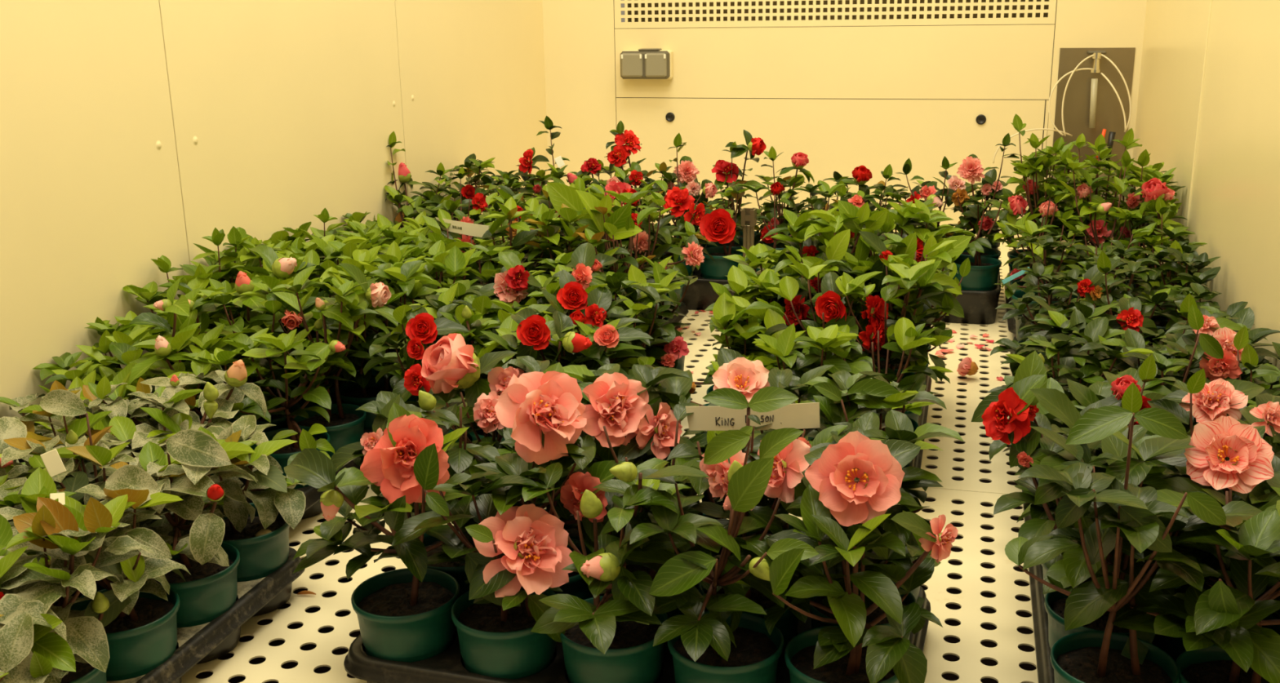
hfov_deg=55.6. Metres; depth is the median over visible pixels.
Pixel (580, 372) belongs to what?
potted camellia
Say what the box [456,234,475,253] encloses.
flower
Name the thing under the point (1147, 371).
potted camellia
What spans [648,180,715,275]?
potted camellia
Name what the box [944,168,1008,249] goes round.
potted camellia
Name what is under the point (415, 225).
potted camellia
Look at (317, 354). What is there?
potted camellia
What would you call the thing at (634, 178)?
flower
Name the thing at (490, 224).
potted camellia
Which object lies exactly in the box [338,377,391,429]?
pot
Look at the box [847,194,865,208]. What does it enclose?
flower
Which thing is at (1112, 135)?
probe
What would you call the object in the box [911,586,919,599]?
pot
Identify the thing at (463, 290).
potted camellia
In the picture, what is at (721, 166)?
flower
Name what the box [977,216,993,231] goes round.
flower
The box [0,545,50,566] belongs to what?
potted camellia
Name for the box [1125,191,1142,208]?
flower
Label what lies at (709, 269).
pot
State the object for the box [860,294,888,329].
flower
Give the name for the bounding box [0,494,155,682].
potted camellia
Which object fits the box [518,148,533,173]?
flower
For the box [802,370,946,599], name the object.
potted camellia
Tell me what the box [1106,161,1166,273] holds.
potted camellia
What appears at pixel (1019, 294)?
pot
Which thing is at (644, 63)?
double socket
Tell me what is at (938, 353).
fallen leaves
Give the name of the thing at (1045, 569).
pot
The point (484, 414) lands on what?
flower
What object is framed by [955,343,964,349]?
fallen leaves
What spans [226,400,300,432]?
pot
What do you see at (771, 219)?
flower
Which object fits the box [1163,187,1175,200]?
flower
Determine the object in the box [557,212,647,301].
potted camellia
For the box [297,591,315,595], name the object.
debris
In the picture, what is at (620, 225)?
potted camellia
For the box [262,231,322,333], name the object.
potted camellia
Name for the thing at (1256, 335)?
potted camellia
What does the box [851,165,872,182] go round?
flower
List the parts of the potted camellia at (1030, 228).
stem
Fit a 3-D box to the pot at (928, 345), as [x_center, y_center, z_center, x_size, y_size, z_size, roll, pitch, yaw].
[0.461,0.048,2.168,0.112,0.096,0.112,3,16,15]
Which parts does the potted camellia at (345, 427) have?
stem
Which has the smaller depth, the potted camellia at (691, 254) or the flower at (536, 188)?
the potted camellia at (691, 254)
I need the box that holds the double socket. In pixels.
[620,48,673,79]
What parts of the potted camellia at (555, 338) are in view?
stem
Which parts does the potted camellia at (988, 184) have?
stem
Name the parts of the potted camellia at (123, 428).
stem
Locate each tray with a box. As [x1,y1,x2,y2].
[106,546,305,682]
[239,460,360,519]
[343,586,930,682]
[364,406,420,433]
[663,302,688,329]
[681,266,1000,324]
[908,374,931,489]
[1004,272,1016,339]
[1022,489,1031,522]
[1028,564,1257,682]
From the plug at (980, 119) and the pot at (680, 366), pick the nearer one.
the pot at (680, 366)
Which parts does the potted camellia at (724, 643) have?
stem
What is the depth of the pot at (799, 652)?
1.13 m
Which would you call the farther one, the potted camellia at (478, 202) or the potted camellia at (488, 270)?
the potted camellia at (478, 202)
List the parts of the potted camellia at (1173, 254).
stem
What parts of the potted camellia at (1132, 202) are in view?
stem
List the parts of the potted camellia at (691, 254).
stem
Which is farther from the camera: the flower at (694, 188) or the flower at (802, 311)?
the flower at (694, 188)
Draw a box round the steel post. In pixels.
[741,208,756,270]
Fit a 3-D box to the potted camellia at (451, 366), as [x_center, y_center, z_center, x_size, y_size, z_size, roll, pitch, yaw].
[-0.170,0.135,1.486,0.192,0.315,0.264,-6,17,-19]
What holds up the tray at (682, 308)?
on the perforated floor panel at (998, 468)
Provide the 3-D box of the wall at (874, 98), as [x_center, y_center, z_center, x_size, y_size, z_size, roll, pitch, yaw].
[0.543,-1.274,3.486,1.754,2.550,0.030,3,16,15]
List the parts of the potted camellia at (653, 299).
stem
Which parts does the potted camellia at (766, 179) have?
stem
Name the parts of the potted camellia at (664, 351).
stem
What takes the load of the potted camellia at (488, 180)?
in the tray
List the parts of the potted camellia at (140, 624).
stem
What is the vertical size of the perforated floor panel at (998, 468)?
0.002 m
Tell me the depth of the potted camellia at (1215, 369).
1.55 m
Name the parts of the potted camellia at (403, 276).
stem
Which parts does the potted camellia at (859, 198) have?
stem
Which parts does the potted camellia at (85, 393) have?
stem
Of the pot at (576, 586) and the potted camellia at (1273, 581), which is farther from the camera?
the pot at (576, 586)
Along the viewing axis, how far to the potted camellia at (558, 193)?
2.38 m
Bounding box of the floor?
[195,324,1036,682]
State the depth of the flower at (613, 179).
2.92 m
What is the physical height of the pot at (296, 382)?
0.096 m
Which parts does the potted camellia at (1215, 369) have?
stem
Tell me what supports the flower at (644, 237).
on the potted camellia at (691, 254)
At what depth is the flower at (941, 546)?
1.08 m
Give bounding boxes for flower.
[0,591,4,599]
[281,310,302,330]
[360,413,449,504]
[360,427,382,456]
[369,282,391,307]
[404,364,431,395]
[405,312,437,343]
[406,337,424,359]
[421,333,479,393]
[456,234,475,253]
[457,215,474,237]
[461,184,475,199]
[471,192,488,212]
[471,503,573,597]
[472,391,506,433]
[487,366,524,395]
[493,271,528,302]
[494,370,586,465]
[504,265,529,291]
[505,220,517,238]
[515,205,523,220]
[515,315,550,350]
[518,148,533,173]
[532,184,542,193]
[556,281,587,310]
[560,471,608,523]
[568,310,586,324]
[571,262,592,289]
[580,157,601,173]
[582,372,653,448]
[583,303,607,328]
[591,258,602,271]
[593,324,618,347]
[604,181,631,206]
[606,176,620,184]
[606,233,615,242]
[607,145,626,167]
[614,129,641,156]
[622,188,639,207]
[628,169,643,186]
[631,213,642,228]
[631,231,650,253]
[635,402,682,459]
[660,353,675,367]
[662,336,688,359]
[663,186,694,217]
[666,182,675,191]
[673,160,699,183]
[681,241,704,266]
[683,202,705,226]
[685,180,701,196]
[688,382,696,394]
[698,208,735,244]
[699,450,755,511]
[704,182,717,198]
[711,160,738,182]
[711,357,769,403]
[751,137,766,155]
[757,439,809,503]
[760,225,777,243]
[768,217,779,226]
[769,181,785,195]
[782,294,810,327]
[791,151,808,167]
[797,437,811,448]
[802,245,818,257]
[804,431,904,526]
[809,276,821,292]
[814,290,846,322]
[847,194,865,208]
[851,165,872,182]
[857,315,887,352]
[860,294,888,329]
[879,249,893,261]
[906,191,920,203]
[913,237,924,262]
[918,514,958,563]
[919,185,936,199]
[946,175,965,191]
[951,187,969,206]
[956,155,985,184]
[956,357,978,376]
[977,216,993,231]
[980,183,991,195]
[981,387,1031,444]
[991,180,1002,191]
[1008,195,1027,215]
[1009,268,1023,281]
[1017,451,1033,467]
[1022,179,1039,195]
[1027,404,1039,421]
[1038,200,1058,217]
[1076,182,1093,199]
[1076,278,1094,297]
[1084,219,1111,244]
[1089,284,1102,300]
[1110,374,1142,399]
[1115,306,1143,332]
[1120,226,1132,238]
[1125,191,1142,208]
[1133,395,1151,425]
[1140,177,1168,201]
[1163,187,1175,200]
[1178,377,1248,422]
[1183,415,1274,493]
[1192,315,1220,336]
[1199,348,1242,381]
[1213,327,1243,364]
[1249,401,1279,436]
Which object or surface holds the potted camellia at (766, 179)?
on the tray at (979, 307)
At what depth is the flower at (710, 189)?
2.91 m
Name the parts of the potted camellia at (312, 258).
stem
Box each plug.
[665,112,675,121]
[975,114,986,124]
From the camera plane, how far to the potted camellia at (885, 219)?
1.99 m
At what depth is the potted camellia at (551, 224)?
2.32 m
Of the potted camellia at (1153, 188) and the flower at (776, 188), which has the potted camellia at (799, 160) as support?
the flower at (776, 188)
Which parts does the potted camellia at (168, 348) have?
stem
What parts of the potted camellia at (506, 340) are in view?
stem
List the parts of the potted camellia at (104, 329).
stem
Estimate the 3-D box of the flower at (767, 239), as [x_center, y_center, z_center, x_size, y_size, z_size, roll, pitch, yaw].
[0.303,-0.251,2.856,0.039,0.045,0.021,3,16,15]
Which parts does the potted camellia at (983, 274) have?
stem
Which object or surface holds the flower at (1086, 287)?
on the potted camellia at (1091, 286)
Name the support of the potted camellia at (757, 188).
on the tray at (979, 307)
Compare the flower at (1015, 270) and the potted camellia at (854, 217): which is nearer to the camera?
the potted camellia at (854, 217)
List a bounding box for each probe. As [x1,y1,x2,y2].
[1096,128,1106,159]
[1105,131,1115,161]
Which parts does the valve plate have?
drip spout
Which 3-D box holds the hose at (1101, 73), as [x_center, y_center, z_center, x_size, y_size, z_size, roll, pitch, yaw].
[1.305,-0.663,3.353,0.017,0.153,0.096,-11,19,-32]
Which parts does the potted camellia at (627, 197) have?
stem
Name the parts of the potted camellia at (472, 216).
stem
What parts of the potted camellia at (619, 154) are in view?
stem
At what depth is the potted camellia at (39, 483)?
1.25 m
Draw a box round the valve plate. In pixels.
[1052,47,1135,166]
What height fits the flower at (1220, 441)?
0.058 m
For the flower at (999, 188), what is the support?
on the potted camellia at (988, 184)
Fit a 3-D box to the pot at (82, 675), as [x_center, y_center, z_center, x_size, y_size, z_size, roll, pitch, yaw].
[-0.560,0.348,1.154,0.112,0.096,0.112,3,16,15]
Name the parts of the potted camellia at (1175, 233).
stem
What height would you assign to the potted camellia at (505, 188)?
0.287 m
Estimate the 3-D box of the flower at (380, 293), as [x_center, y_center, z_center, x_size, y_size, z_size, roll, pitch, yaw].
[-0.388,-0.070,1.813,0.034,0.038,0.036,-8,17,-24]
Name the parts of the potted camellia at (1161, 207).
stem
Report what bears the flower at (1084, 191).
on the potted camellia at (1104, 229)
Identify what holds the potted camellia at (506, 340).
in the tray
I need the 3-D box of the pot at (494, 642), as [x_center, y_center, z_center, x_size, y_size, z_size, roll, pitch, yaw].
[-0.135,0.315,1.248,0.112,0.096,0.112,3,16,15]
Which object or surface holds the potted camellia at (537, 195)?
in the tray
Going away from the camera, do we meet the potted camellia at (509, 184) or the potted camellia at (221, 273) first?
the potted camellia at (221, 273)
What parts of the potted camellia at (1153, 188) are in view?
stem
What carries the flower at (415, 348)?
on the potted camellia at (422, 329)
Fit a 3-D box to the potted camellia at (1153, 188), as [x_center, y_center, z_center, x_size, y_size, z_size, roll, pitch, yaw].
[1.046,-0.181,2.517,0.160,0.331,0.194,3,16,15]
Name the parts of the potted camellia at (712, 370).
stem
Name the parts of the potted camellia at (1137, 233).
stem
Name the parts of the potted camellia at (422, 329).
stem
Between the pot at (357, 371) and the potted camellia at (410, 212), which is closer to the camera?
the pot at (357, 371)
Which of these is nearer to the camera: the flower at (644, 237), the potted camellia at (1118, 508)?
the potted camellia at (1118, 508)
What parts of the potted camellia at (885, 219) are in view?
stem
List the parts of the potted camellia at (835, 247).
stem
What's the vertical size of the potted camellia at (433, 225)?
0.287 m
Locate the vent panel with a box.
[613,0,1056,28]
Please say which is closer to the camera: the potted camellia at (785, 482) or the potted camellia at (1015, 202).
the potted camellia at (785, 482)
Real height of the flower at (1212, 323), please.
0.028 m
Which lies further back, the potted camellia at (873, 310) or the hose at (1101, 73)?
the hose at (1101, 73)
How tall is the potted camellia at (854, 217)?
0.367 m
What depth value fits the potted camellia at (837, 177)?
2.97 m
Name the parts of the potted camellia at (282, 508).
stem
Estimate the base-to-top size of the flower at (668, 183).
0.036 m
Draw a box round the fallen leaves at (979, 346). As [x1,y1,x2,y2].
[974,344,984,348]
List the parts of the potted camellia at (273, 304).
stem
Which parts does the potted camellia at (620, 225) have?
stem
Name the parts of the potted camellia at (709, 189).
stem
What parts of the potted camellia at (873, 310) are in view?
stem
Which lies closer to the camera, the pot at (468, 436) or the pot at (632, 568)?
the pot at (632, 568)
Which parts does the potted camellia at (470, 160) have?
stem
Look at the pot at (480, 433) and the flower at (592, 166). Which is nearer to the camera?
the pot at (480, 433)
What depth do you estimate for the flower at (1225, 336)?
1.54 m
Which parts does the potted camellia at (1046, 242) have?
stem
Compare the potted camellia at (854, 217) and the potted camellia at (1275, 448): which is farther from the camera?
the potted camellia at (854, 217)
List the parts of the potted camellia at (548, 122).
stem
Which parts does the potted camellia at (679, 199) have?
stem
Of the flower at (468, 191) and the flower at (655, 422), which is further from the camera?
the flower at (468, 191)
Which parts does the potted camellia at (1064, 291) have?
stem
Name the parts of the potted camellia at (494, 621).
stem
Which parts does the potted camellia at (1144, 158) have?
stem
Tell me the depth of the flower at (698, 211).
2.73 m
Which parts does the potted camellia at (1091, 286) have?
stem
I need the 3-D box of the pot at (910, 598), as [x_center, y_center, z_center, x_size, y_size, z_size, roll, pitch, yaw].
[0.227,0.308,1.251,0.112,0.096,0.112,3,16,15]
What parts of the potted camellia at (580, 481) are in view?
stem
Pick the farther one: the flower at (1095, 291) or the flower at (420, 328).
the flower at (1095, 291)
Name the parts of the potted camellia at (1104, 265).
stem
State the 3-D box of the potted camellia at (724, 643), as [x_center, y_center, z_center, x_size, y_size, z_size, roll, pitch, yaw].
[0.076,0.224,1.151,0.196,0.317,0.228,2,16,11]
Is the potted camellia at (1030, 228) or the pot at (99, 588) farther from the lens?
the potted camellia at (1030, 228)
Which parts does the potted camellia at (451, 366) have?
stem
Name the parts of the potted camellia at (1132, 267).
stem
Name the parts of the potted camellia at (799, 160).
stem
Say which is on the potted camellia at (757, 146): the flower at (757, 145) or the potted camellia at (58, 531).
the flower at (757, 145)
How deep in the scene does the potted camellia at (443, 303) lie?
1.87 m
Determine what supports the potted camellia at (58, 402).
in the tray at (211, 641)
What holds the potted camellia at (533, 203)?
in the tray at (682, 308)
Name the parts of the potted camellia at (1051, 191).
stem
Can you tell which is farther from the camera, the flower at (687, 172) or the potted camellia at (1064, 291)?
the flower at (687, 172)
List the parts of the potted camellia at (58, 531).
stem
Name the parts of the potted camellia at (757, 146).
stem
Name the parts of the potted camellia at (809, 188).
stem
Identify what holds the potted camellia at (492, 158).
in the tray
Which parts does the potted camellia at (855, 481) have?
stem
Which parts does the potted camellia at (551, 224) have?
stem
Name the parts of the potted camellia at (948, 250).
stem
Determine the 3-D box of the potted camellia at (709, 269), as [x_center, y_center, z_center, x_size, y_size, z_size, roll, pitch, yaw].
[0.190,-0.246,2.840,0.140,0.255,0.195,-1,16,0]
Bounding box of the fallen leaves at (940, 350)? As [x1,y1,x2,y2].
[938,349,954,352]
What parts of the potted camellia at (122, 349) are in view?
stem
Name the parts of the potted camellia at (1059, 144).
stem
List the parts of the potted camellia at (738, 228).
stem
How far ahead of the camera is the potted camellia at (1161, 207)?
2.37 m
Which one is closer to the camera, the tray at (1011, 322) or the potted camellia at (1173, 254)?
the potted camellia at (1173, 254)
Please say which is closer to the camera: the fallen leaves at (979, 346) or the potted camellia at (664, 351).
the potted camellia at (664, 351)
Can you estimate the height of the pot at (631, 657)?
0.096 m
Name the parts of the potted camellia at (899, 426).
stem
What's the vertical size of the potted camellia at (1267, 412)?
0.317 m
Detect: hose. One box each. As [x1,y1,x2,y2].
[992,128,1072,163]
[1048,67,1093,135]
[1061,54,1093,136]
[1100,72,1126,130]
[1101,53,1131,132]
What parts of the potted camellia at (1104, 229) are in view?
stem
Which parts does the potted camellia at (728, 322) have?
stem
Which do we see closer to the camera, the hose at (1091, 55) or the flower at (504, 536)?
the flower at (504, 536)
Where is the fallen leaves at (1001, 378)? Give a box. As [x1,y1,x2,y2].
[995,376,1003,381]
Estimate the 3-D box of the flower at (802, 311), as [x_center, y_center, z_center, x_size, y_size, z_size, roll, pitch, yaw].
[0.248,-0.047,1.919,0.054,0.055,0.028,10,19,34]
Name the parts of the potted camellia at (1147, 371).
stem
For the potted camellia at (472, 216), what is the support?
in the tray
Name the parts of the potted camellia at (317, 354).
stem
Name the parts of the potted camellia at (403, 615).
stem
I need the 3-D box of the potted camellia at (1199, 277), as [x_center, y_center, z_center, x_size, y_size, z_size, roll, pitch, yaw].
[0.935,-0.007,2.078,0.127,0.236,0.188,3,16,15]
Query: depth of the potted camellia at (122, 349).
1.73 m
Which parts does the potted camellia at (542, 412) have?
stem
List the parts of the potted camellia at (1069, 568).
stem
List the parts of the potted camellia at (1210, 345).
stem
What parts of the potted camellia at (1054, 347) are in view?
stem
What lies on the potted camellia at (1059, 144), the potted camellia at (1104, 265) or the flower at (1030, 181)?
the flower at (1030, 181)
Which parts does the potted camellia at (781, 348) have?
stem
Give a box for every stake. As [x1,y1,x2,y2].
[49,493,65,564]
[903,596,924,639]
[1001,266,1030,284]
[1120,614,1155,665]
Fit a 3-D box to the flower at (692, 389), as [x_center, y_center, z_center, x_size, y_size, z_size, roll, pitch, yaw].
[0.073,0.071,1.879,0.027,0.028,0.026,3,16,15]
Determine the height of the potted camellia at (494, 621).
0.290 m
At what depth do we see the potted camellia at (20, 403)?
1.72 m
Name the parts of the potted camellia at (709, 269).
stem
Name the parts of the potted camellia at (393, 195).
stem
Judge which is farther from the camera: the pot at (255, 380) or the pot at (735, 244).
the pot at (735, 244)
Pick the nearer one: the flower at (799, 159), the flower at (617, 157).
the flower at (799, 159)
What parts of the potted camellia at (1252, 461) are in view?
stem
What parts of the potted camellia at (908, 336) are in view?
stem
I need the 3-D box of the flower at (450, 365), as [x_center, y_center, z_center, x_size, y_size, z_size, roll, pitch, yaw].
[-0.225,0.027,1.421,0.066,0.070,0.072,-6,16,-17]
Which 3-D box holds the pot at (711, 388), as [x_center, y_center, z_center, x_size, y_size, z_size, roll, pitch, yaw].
[0.161,0.123,1.917,0.112,0.096,0.112,3,16,15]
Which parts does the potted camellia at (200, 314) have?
stem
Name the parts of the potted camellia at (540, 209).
stem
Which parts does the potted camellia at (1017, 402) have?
stem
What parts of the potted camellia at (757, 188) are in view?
stem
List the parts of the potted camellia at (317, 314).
stem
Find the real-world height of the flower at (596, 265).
0.021 m
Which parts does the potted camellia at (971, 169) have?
stem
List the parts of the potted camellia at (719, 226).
stem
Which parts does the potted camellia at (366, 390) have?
stem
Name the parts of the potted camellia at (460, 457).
stem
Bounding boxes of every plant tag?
[40,448,66,477]
[554,155,564,168]
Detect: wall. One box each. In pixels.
[0,0,548,423]
[542,0,1146,337]
[1130,0,1279,370]
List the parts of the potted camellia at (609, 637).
stem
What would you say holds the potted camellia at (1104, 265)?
in the tray
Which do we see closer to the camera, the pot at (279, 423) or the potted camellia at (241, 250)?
the pot at (279, 423)
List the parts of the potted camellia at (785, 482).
stem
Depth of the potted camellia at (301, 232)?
2.39 m
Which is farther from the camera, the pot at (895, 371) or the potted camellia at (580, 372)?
the pot at (895, 371)
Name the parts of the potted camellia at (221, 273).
stem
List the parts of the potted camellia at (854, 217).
stem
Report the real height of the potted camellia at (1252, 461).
0.299 m
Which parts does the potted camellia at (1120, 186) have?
stem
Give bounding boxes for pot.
[69,667,106,682]
[70,584,179,681]
[95,580,112,591]
[159,542,239,627]
[222,502,289,582]
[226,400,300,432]
[243,377,277,398]
[249,426,329,489]
[274,374,344,408]
[284,368,302,373]
[291,403,366,458]
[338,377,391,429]
[342,370,359,382]
[351,568,459,662]
[370,365,418,402]
[421,417,471,443]
[422,533,470,597]
[451,590,555,679]
[468,426,505,442]
[527,538,594,599]
[557,513,605,553]
[560,595,668,682]
[600,559,696,618]
[647,345,684,371]
[657,246,694,275]
[662,293,671,319]
[667,611,783,682]
[669,277,684,306]
[675,236,706,276]
[697,582,798,650]
[700,246,742,279]
[706,384,766,431]
[707,238,742,248]
[737,524,793,537]
[738,230,759,238]
[754,240,791,248]
[784,626,899,682]
[808,581,916,639]
[854,417,919,468]
[871,356,928,373]
[880,369,925,385]
[904,406,922,423]
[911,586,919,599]
[926,343,931,355]
[952,256,1001,290]
[959,246,1000,259]
[969,239,999,249]
[1007,248,1027,273]
[1008,261,1056,282]
[1010,278,1061,305]
[1011,289,1058,320]
[1013,307,1069,341]
[1017,339,1026,346]
[1040,563,1148,598]
[1044,588,1155,648]
[1049,631,1179,682]
[1124,282,1159,288]
[1150,327,1168,345]
[1162,613,1279,662]
[1175,644,1232,682]
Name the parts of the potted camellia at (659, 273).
stem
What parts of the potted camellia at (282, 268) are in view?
stem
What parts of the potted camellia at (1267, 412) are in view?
stem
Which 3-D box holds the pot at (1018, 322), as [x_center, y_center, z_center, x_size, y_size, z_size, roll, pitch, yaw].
[0.778,-0.006,2.346,0.112,0.096,0.112,3,16,15]
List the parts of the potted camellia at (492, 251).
stem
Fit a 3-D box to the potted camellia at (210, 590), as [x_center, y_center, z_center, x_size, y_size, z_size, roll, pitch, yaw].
[-0.499,0.217,1.327,0.170,0.252,0.201,-4,16,-11]
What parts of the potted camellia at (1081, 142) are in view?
stem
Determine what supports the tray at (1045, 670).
on the perforated floor panel at (969, 668)
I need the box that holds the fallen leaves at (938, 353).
[934,351,945,355]
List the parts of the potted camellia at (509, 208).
stem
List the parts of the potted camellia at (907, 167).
stem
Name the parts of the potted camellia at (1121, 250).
stem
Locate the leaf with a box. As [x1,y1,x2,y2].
[255,528,271,537]
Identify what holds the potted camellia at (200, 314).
in the tray at (313, 504)
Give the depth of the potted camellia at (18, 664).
1.03 m
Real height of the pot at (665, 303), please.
0.096 m
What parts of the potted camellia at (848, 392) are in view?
stem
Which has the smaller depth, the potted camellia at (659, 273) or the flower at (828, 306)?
the flower at (828, 306)
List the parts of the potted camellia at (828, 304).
stem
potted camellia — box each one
[0,385,87,467]
[0,389,159,591]
[0,416,103,506]
[0,466,85,606]
[0,475,22,501]
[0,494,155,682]
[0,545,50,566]
[0,600,68,682]
[17,380,128,478]
[27,465,190,681]
[32,345,119,426]
[66,361,147,464]
[74,310,182,384]
[78,382,245,545]
[87,349,266,476]
[99,426,257,627]
[105,275,216,445]
[110,286,252,421]
[122,255,242,392]
[128,322,284,479]
[177,414,306,582]
[182,226,262,359]
[191,275,324,432]
[203,244,307,398]
[212,327,358,489]
[213,234,292,279]
[218,266,381,408]
[231,240,340,373]
[250,262,391,458]
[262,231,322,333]
[270,208,347,242]
[275,235,351,329]
[284,402,475,662]
[285,245,387,382]
[299,273,409,429]
[302,226,393,295]
[311,215,395,235]
[318,238,422,354]
[328,255,436,402]
[330,390,507,597]
[334,213,411,283]
[342,211,400,231]
[363,303,492,443]
[369,240,475,343]
[371,235,445,333]
[373,200,428,226]
[376,217,443,242]
[378,283,502,439]
[382,215,440,279]
[384,131,452,228]
[391,443,574,679]
[393,210,438,241]
[404,333,586,507]
[408,232,501,302]
[413,199,479,253]
[419,182,475,218]
[422,166,501,243]
[424,237,527,297]
[428,208,488,279]
[433,280,513,335]
[434,153,494,218]
[440,222,507,267]
[443,305,541,442]
[451,203,517,244]
[453,157,517,212]
[453,187,568,281]
[456,169,519,224]
[462,362,608,599]
[468,290,583,363]
[469,251,542,315]
[475,221,546,297]
[477,173,524,219]
[478,185,540,225]
[484,203,561,272]
[488,250,573,315]
[488,269,607,364]
[492,147,549,198]
[496,173,554,223]
[496,364,620,553]
[505,462,709,682]
[511,307,653,436]
[513,163,567,208]
[519,242,622,367]
[520,197,573,265]
[523,115,569,182]
[524,203,601,283]
[528,177,608,275]
[534,182,587,219]
[534,194,560,217]
[542,247,628,303]
[547,175,593,208]
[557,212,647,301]
[557,402,703,618]
[560,286,663,404]
[567,120,625,191]
[574,275,674,373]
[575,189,653,279]
[578,364,749,588]
[585,177,604,191]
[586,183,661,279]
[598,181,657,271]
[600,190,671,279]
[603,161,665,264]
[604,182,740,306]
[605,264,688,368]
[606,129,671,231]
[607,190,704,319]
[617,427,823,682]
[643,256,697,371]
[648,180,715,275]
[657,133,722,276]
[658,354,783,435]
[662,155,733,248]
[676,386,850,650]
[680,347,835,537]
[688,292,802,431]
[700,182,748,279]
[704,263,799,361]
[707,141,768,248]
[711,129,784,238]
[723,243,807,352]
[735,431,958,682]
[736,183,791,271]
[742,146,814,248]
[744,253,877,396]
[744,409,964,639]
[745,244,799,326]
[747,223,880,377]
[752,323,862,441]
[755,174,808,237]
[762,200,878,306]
[785,180,865,221]
[791,183,852,245]
[798,206,864,278]
[799,317,952,468]
[800,171,855,235]
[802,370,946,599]
[824,254,955,423]
[831,199,897,253]
[834,165,907,239]
[835,164,902,238]
[840,231,972,385]
[851,198,964,373]
[862,198,958,355]
[885,191,975,238]
[890,155,957,231]
[892,180,960,227]
[934,133,1019,259]
[941,198,1002,290]
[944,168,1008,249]
[971,351,1150,598]
[986,316,1125,393]
[988,353,1115,468]
[989,113,1091,281]
[990,295,1126,377]
[992,182,1076,305]
[993,233,1083,341]
[993,354,1190,531]
[995,262,1115,346]
[998,137,1077,282]
[999,141,1075,273]
[1001,280,1101,376]
[1004,209,1090,320]
[1004,334,1153,435]
[1004,405,1270,682]
[1008,388,1217,648]
[1048,141,1120,260]
[1049,128,1142,284]
[1049,133,1118,269]
[1056,149,1142,284]
[1059,228,1151,299]
[1062,240,1149,318]
[1070,257,1181,337]
[1077,246,1151,335]
[1078,250,1178,346]
[1088,293,1212,375]
[1088,415,1279,662]
[1097,304,1244,393]
[1102,333,1256,431]
[1104,159,1177,245]
[1106,149,1186,283]
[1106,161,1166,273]
[1106,177,1188,289]
[1107,297,1190,374]
[1124,196,1188,308]
[1130,226,1211,328]
[1136,240,1219,345]
[1140,486,1279,682]
[1142,283,1248,333]
[1145,377,1264,435]
[1146,368,1279,600]
[1151,266,1226,332]
[1170,306,1273,373]
[1173,307,1279,436]
[1186,315,1279,381]
[1213,325,1279,436]
[1231,404,1257,493]
[1264,435,1279,619]
[1264,472,1279,619]
[1267,556,1279,586]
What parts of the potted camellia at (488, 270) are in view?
stem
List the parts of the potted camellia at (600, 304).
stem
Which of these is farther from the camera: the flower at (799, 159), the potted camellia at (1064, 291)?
the flower at (799, 159)
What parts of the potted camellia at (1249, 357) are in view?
stem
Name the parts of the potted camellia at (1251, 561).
stem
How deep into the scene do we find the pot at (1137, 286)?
2.57 m
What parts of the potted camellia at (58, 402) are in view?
stem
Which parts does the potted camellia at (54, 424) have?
stem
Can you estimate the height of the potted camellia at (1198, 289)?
0.228 m
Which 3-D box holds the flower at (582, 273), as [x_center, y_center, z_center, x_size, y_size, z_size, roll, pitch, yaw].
[-0.096,-0.106,1.967,0.044,0.042,0.025,7,18,27]
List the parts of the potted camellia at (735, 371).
name strip, stem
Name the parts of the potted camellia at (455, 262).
stem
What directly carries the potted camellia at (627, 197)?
in the tray at (682, 308)
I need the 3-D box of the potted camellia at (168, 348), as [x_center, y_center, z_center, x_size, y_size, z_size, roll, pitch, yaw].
[-0.604,0.096,1.742,0.175,0.265,0.217,3,16,15]
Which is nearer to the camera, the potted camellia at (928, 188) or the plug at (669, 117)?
the potted camellia at (928, 188)
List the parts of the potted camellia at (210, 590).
stem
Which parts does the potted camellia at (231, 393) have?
stem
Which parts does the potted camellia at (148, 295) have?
stem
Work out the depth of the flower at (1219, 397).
1.33 m
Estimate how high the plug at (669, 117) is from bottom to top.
0.029 m
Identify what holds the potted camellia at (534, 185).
in the tray
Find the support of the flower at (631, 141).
on the potted camellia at (619, 154)
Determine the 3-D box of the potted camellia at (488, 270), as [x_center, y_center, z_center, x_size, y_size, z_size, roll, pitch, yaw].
[-0.363,-0.060,2.251,0.227,0.285,0.187,7,18,27]
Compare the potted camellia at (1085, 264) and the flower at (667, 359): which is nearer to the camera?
the flower at (667, 359)
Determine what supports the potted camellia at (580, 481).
in the tray at (448, 666)
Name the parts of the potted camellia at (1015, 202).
stem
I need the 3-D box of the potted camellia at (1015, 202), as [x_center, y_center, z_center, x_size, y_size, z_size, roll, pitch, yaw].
[0.873,-0.270,2.646,0.185,0.438,0.189,-4,16,-12]
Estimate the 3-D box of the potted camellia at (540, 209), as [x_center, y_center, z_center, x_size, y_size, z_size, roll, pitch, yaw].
[-0.234,-0.137,2.507,0.167,0.291,0.206,-1,16,1]
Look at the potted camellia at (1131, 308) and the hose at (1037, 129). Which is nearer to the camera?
the potted camellia at (1131, 308)
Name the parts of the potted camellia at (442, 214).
name strip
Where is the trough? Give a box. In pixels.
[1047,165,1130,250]
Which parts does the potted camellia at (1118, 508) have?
stem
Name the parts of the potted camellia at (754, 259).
stem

